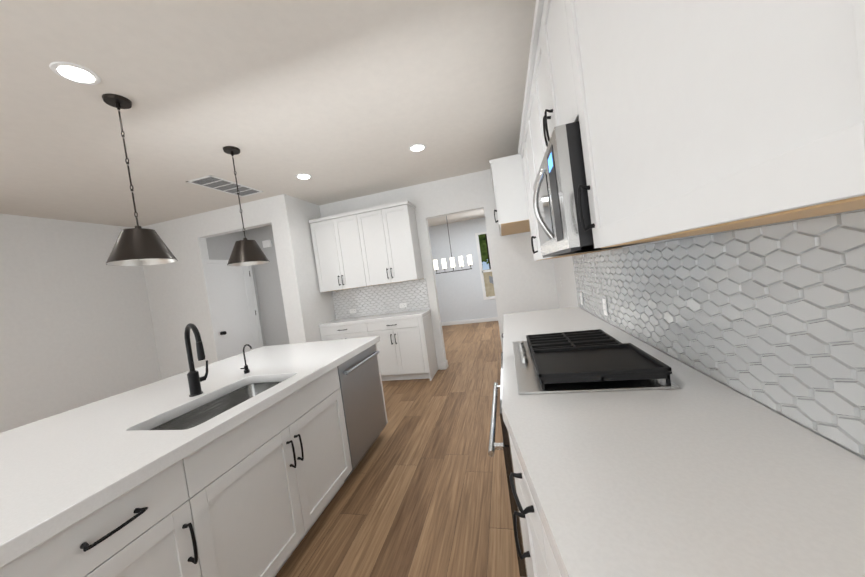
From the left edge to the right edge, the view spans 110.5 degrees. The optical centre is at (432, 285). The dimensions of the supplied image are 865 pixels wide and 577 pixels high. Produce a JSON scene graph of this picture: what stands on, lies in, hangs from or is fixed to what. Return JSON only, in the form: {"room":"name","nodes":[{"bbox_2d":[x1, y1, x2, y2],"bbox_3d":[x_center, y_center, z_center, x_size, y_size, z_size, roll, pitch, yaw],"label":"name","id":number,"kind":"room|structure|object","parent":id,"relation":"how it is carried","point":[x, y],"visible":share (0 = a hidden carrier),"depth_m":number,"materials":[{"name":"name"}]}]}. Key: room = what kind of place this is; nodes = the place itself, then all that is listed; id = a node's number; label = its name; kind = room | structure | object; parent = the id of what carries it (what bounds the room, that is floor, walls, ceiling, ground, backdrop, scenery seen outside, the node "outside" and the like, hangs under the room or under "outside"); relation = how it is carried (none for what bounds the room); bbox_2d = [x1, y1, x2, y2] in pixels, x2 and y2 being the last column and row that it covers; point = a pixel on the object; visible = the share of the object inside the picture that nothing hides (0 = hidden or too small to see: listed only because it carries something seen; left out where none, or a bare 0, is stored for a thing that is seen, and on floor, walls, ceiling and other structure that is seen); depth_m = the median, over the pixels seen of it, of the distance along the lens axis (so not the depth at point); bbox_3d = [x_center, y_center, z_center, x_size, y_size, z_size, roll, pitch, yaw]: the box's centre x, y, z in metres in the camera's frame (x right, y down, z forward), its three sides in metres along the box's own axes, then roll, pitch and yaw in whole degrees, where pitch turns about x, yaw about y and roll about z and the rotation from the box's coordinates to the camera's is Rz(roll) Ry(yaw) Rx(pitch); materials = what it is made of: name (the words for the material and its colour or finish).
{"room":"kitchen","nodes":[
{"label":"kitchen","id":0,"kind":"room"},
{"bbox_2d":[0,214,161,432],"bbox_3d":[-5.188,0.669,1.622,0.120,2.750,6.348,-7,2,14],"label":"wall","id":1,"kind":"structure","parent":0,"point":[76,328],"depth_m":3.79,"materials":[{"name":"paint"}]},
{"bbox_2d":[142,215,216,379],"bbox_3d":[-3.830,0.395,4.612,1.150,2.750,0.120,-7,2,14],"label":"wall","id":2,"kind":"structure","parent":0,"point":[177,297],"depth_m":4.53,"materials":[{"name":"paint"}]},
{"bbox_2d":[194,198,271,237],"bbox_3d":[-2.820,-0.951,4.289,1.282,0.336,0.120,-7,2,14],"label":"beam","id":3,"kind":"structure","parent":0,"point":[227,220],"depth_m":4.23,"materials":[{"name":"paint"}]},
{"bbox_2d":[206,230,265,345],"bbox_3d":[-3.212,0.300,5.002,0.120,2.750,0.932,-7,2,14],"label":"wall","id":4,"kind":"structure","parent":0,"point":[220,247],"depth_m":4.84,"materials":[{"name":"paint"}]},
{"bbox_2d":[201,259,262,360],"bbox_3d":[-3.138,0.627,4.838,0.018,2.092,0.870,-7,2,14],"label":"door frame","id":5,"kind":"structure","parent":4,"relation":"attached to","point":[204,262],"depth_m":4.45,"materials":[{"name":"paint"}]},
{"bbox_2d":[206,264,260,359],"bbox_3d":[-3.096,0.649,4.836,0.092,2.027,0.758,-7,2,14],"label":"hall door","id":6,"kind":"structure","parent":4,"relation":"in","point":[234,308],"depth_m":4.79,"materials":[{"name":"paint"}]},
{"bbox_2d":[0,0,535,227],"bbox_3d":[-1.386,-1.327,3.001,7.050,0.100,11.020,-7,2,14],"label":"ceiling","id":7,"kind":"structure","parent":0,"point":[339,100],"depth_m":2.07,"materials":[{"name":"paint"}]},
{"bbox_2d":[49,61,100,84],"bbox_3d":[-1.946,-1.156,1.641,0.184,0.007,0.184,-7,2,14],"label":"recessed light","id":8,"kind":"object","parent":7,"relation":"in","point":[75,73],"visible":1,"depth_m":1.63,"materials":[{"name":"white plastic"}]},
{"bbox_2d":[102,93,177,265],"bbox_3d":[-1.906,-0.655,1.895,0.332,1.024,0.332,-7,2,14],"label":"pendant light","id":9,"kind":"object","parent":7,"relation":"hanging from","point":[137,245],"visible":1,"depth_m":1.85,"materials":[{"name":"brown metal"}]},
{"bbox_2d":[186,175,262,196],"bbox_3d":[-2.390,-1.151,3.510,0.330,0.008,0.705,-7,2,14],"label":"ceiling vent","id":10,"kind":"object","parent":7,"relation":"in","point":[218,183],"visible":0.96,"depth_m":3.45,"materials":[{"name":"white plastic"}]},
{"bbox_2d":[223,146,269,265],"bbox_3d":[-1.718,-0.704,2.685,0.332,1.024,0.332,-7,2,14],"label":"pendant light","id":11,"kind":"object","parent":7,"relation":"hanging from","point":[245,252],"visible":1,"depth_m":2.62,"materials":[{"name":"brown metal"}]},
{"bbox_2d":[295,173,311,178],"bbox_3d":[-1.504,-1.271,3.504,0.184,0.007,0.184,-7,2,14],"label":"recessed light","id":12,"kind":"object","parent":7,"relation":"in","point":[303,176],"visible":1,"depth_m":3.49,"materials":[{"name":"white plastic"}]},
{"bbox_2d":[409,144,425,151],"bbox_3d":[-0.158,-1.443,3.150,0.184,0.007,0.184,-7,2,14],"label":"recessed light","id":13,"kind":"object","parent":7,"relation":"in","point":[416,147],"visible":1,"depth_m":3.13,"materials":[{"name":"white plastic"}]},
{"bbox_2d":[433,216,471,273],"bbox_3d":[0.352,-0.942,6.205,0.804,1.318,0.120,-7,2,14],"label":"chandelier","id":14,"kind":"object","parent":7,"relation":"hanging from","point":[461,264],"visible":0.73,"depth_m":6.19,"materials":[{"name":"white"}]},
{"bbox_2d":[248,225,289,345],"bbox_3d":[-2.789,0.233,5.315,0.565,2.750,0.120,-7,2,14],"label":"wall","id":15,"kind":"structure","parent":0,"point":[271,303],"depth_m":5.26,"materials":[{"name":"paint"}]},
{"bbox_2d":[262,240,271,247],"bbox_3d":[-2.863,-0.722,5.193,0.155,0.120,0.034,-7,2,14],"label":"door chime","id":16,"kind":"object","parent":15,"relation":"attached to","point":[266,243],"visible":0.96,"depth_m":5.18,"materials":[{"name":"white plastic"}]},
{"bbox_2d":[268,194,335,343],"bbox_3d":[-1.823,0.126,4.523,0.264,2.750,0.905,-7,2,14],"label":"wall","id":17,"kind":"structure","parent":0,"point":[308,307],"depth_m":4.12,"materials":[{"name":"paint"}]},
{"bbox_2d":[275,321,519,576],"bbox_3d":[-1.003,1.496,3.085,7.050,0.100,11.020,-7,2,14],"label":"floor","id":18,"kind":"structure","parent":0,"point":[423,491],"depth_m":1.97,"materials":[{"name":"brown wood"}]},
{"bbox_2d":[0,339,387,576],"bbox_3d":[-1.287,1.099,1.331,1.070,0.868,3.170,-7,2,14],"label":"kitchen island","id":19,"kind":"object","parent":18,"relation":"on","point":[244,464],"depth_m":1.28,"materials":[{"name":"paint"}]},
{"bbox_2d":[0,336,379,558],"bbox_3d":[-1.478,0.664,1.349,1.291,0.050,3.230,-7,2,14],"label":"island countertop","id":20,"kind":"structure","parent":19,"relation":"on","point":[55,468],"depth_m":1.21,"materials":[{"name":"white stone"}]},
{"bbox_2d":[176,323,219,394],"bbox_3d":[-1.268,0.398,1.638,0.210,0.400,0.154,-7,2,14],"label":"faucet","id":21,"kind":"object","parent":20,"relation":"on","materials":[{"name":"black metal"}]},
{"bbox_2d":[144,379,283,430],"bbox_3d":[-1.050,0.732,1.566,0.435,0.237,0.720,-7,2,14],"label":"sink","id":22,"kind":"object","parent":20,"relation":"in","point":[218,403],"depth_m":1.67,"materials":[{"name":"silver metal"}]},
{"bbox_2d":[240,344,259,374],"bbox_3d":[-1.226,0.486,1.991,0.110,0.195,0.063,-7,2,14],"label":"faucet","id":23,"kind":"object","parent":20,"relation":"on","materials":[{"name":"black metal"}]},
{"bbox_2d":[319,321,370,340],"bbox_3d":[-1.151,0.985,4.525,0.813,0.868,0.451,-7,2,14],"label":"base cabinet","id":24,"kind":"object","parent":18,"relation":"on","point":[328,332],"depth_m":4.29,"materials":[{"name":"paint"}]},
{"bbox_2d":[371,313,437,380],"bbox_3d":[-0.458,0.896,4.355,0.863,0.868,0.451,-7,2,14],"label":"base cabinet","id":25,"kind":"object","parent":18,"relation":"on","point":[406,347],"depth_m":4.13,"materials":[{"name":"paint"}]},
{"bbox_2d":[323,309,429,324],"bbox_3d":[-0.845,0.486,4.412,1.580,0.050,0.452,-7,2,14],"label":"countertop","id":26,"kind":"structure","parent":25,"relation":"on","point":[420,313],"depth_m":4.27,"materials":[{"name":"white stone"}]},
{"bbox_2d":[492,382,499,449],"bbox_3d":[0.744,0.821,1.409,0.735,0.868,0.917,-7,2,14],"label":"handle","id":27,"kind":"object","parent":18,"relation":"on","point":[494,402],"depth_m":1.48,"materials":[{"name":"paint"}]},
{"bbox_2d":[500,307,864,576],"bbox_3d":[0.581,0.396,0.952,0.707,0.050,4.144,-7,2,14],"label":"countertop","id":28,"kind":"structure","parent":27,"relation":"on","point":[623,458],"depth_m":0.65,"materials":[{"name":"white stone"}]},
{"bbox_2d":[512,329,680,394],"bbox_3d":[0.648,0.313,1.414,0.515,0.068,0.771,-7,2,14],"label":"cooktop","id":29,"kind":"object","parent":28,"relation":"in","point":[585,362],"depth_m":1.15,"materials":[{"name":"black metal"}]},
{"bbox_2d":[319,169,558,369],"bbox_3d":[0.015,-0.122,4.476,3.361,2.750,0.120,-7,2,14],"label":"wall","id":30,"kind":"structure","parent":0,"point":[523,281],"depth_m":4.21,"materials":[{"name":"paint"}]},
{"bbox_2d":[309,210,372,291],"bbox_3d":[-1.310,-0.492,4.523,0.820,1.074,0.351,-7,2,14],"label":"upper cabinet","id":31,"kind":"object","parent":30,"relation":"attached to","point":[342,263],"depth_m":4.35,"materials":[{"name":"paint"}]},
{"bbox_2d":[332,278,429,318],"bbox_3d":[-0.827,0.219,4.628,1.576,0.458,0.011,-7,2,14],"label":"backsplash","id":32,"kind":"structure","parent":30,"relation":"attached to","point":[388,298],"depth_m":4.62,"materials":[{"name":"white tile"}]},
{"bbox_2d":[399,303,406,307],"bbox_3d":[-0.445,0.299,4.533,0.114,0.070,0.005,-7,2,14],"label":"electrical outlet","id":33,"kind":"object","parent":32,"relation":"attached to","point":[402,305],"visible":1,"depth_m":4.53,"materials":[{"name":"white plastic"}]},
{"bbox_2d":[361,200,423,283],"bbox_3d":[-0.636,-0.579,4.357,0.820,1.074,0.351,-7,2,14],"label":"upper cabinet","id":34,"kind":"object","parent":30,"relation":"attached to","point":[376,245],"depth_m":4.18,"materials":[{"name":"paint"}]},
{"bbox_2d":[439,363,445,369],"bbox_3d":[0.147,1.198,4.457,0.090,0.100,0.014,-7,2,14],"label":"baseboard","id":35,"kind":"structure","parent":30,"relation":"attached to","point":[442,366],"depth_m":4.45,"materials":[{"name":"paint"}]},
{"bbox_2d":[429,217,497,321],"bbox_3d":[0.613,-0.314,8.200,3.088,2.750,0.120,-7,2,14],"label":"wall","id":36,"kind":"structure","parent":0,"point":[460,295],"depth_m":8.11,"materials":[{"name":"paint"}]},
{"bbox_2d":[441,317,497,325],"bbox_3d":[1.397,0.923,8.022,4.376,0.100,0.014,-7,2,14],"label":"baseboard","id":37,"kind":"structure","parent":36,"relation":"attached to","point":[470,321],"depth_m":8.11,"materials":[{"name":"paint"}]},
{"bbox_2d":[475,232,494,299],"bbox_3d":[1.666,-0.553,7.905,0.860,1.779,0.100,-7,2,14],"label":"dining room window","id":38,"kind":"structure","parent":36,"relation":"in","point":[485,297],"depth_m":7.98,"materials":[{"name":"paint"}]},
{"bbox_2d":[553,209,864,459],"bbox_3d":[0.869,-0.122,0.600,0.120,2.750,7.253,-7,2,14],"label":"wall","id":39,"kind":"structure","parent":0,"point":[567,290],"depth_m":3.00,"materials":[{"name":"paint"}]},
{"bbox_2d":[489,152,528,235],"bbox_3d":[1.065,-1.006,3.482,0.645,0.643,1.153,-7,2,14],"label":"upper cabinet","id":40,"kind":"object","parent":39,"relation":"attached to","point":[509,191],"depth_m":2.97,"materials":[{"name":"paint"}]},
{"bbox_2d":[518,116,540,260],"bbox_3d":[1.000,-0.779,2.487,0.355,1.086,0.831,-7,2,14],"label":"upper cabinet","id":41,"kind":"object","parent":39,"relation":"attached to","point":[536,248],"depth_m":2.62,"materials":[{"name":"paint"}]},
{"bbox_2d":[529,0,572,162],"bbox_3d":[0.692,-0.924,1.307,0.355,0.646,0.791,-7,2,14],"label":"upper cabinet","id":42,"kind":"object","parent":39,"relation":"attached to","point":[548,58],"depth_m":1.29,"materials":[{"name":"paint"}]},
{"bbox_2d":[533,121,659,257],"bbox_3d":[0.699,-0.371,1.350,0.498,0.425,0.763,-7,2,14],"label":"microwave","id":43,"kind":"object","parent":42,"relation":"attached to","point":[560,177],"visible":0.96,"depth_m":1.03,"materials":[{"name":"silver metal"}]},
{"bbox_2d":[522,68,617,259],"bbox_3d":[0.865,-0.744,1.920,0.355,1.086,0.577,-7,2,14],"label":"upper cabinet","id":44,"kind":"object","parent":39,"relation":"attached to","point":[532,141],"depth_m":2.03,"materials":[{"name":"paint"}]},
{"bbox_2d":[561,0,828,251],"bbox_3d":[0.535,-0.658,0.529,0.355,1.086,0.945,-7,2,14],"label":"upper cabinet","id":45,"kind":"object","parent":39,"relation":"attached to","point":[696,117],"depth_m":0.46,"materials":[{"name":"paint"}]},
{"bbox_2d":[572,210,864,455],"bbox_3d":[1.092,0.031,1.709,0.011,0.486,2.390,-7,2,14],"label":"backsplash","id":46,"kind":"structure","parent":39,"relation":"attached to","point":[772,316],"depth_m":0.79,"materials":[{"name":"grey tile"}]},
{"bbox_2d":[602,298,607,315],"bbox_3d":[1.184,0.148,2.062,0.005,0.114,0.070,-7,2,14],"label":"electrical outlet","id":47,"kind":"object","parent":46,"relation":"attached to","point":[605,307],"visible":1,"depth_m":2.05,"materials":[{"name":"white plastic"}]},
{"bbox_2d":[805,0,864,213],"bbox_3d":[0.359,-0.612,-0.211,0.355,1.086,0.820,-7,2,14],"label":"upper cabinet","id":48,"kind":"object","parent":39,"relation":"attached to","point":[836,27],"depth_m":0.26,"materials":[{"name":"paint"}]},
{"label":"outside","id":49,"kind":"structure","parent":0,"visible":0},
{"bbox_2d":[478,234,494,296],"bbox_3d":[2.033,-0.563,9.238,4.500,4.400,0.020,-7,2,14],"label":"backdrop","id":50,"kind":"structure","parent":49,"point":[491,291],"depth_m":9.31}
]}

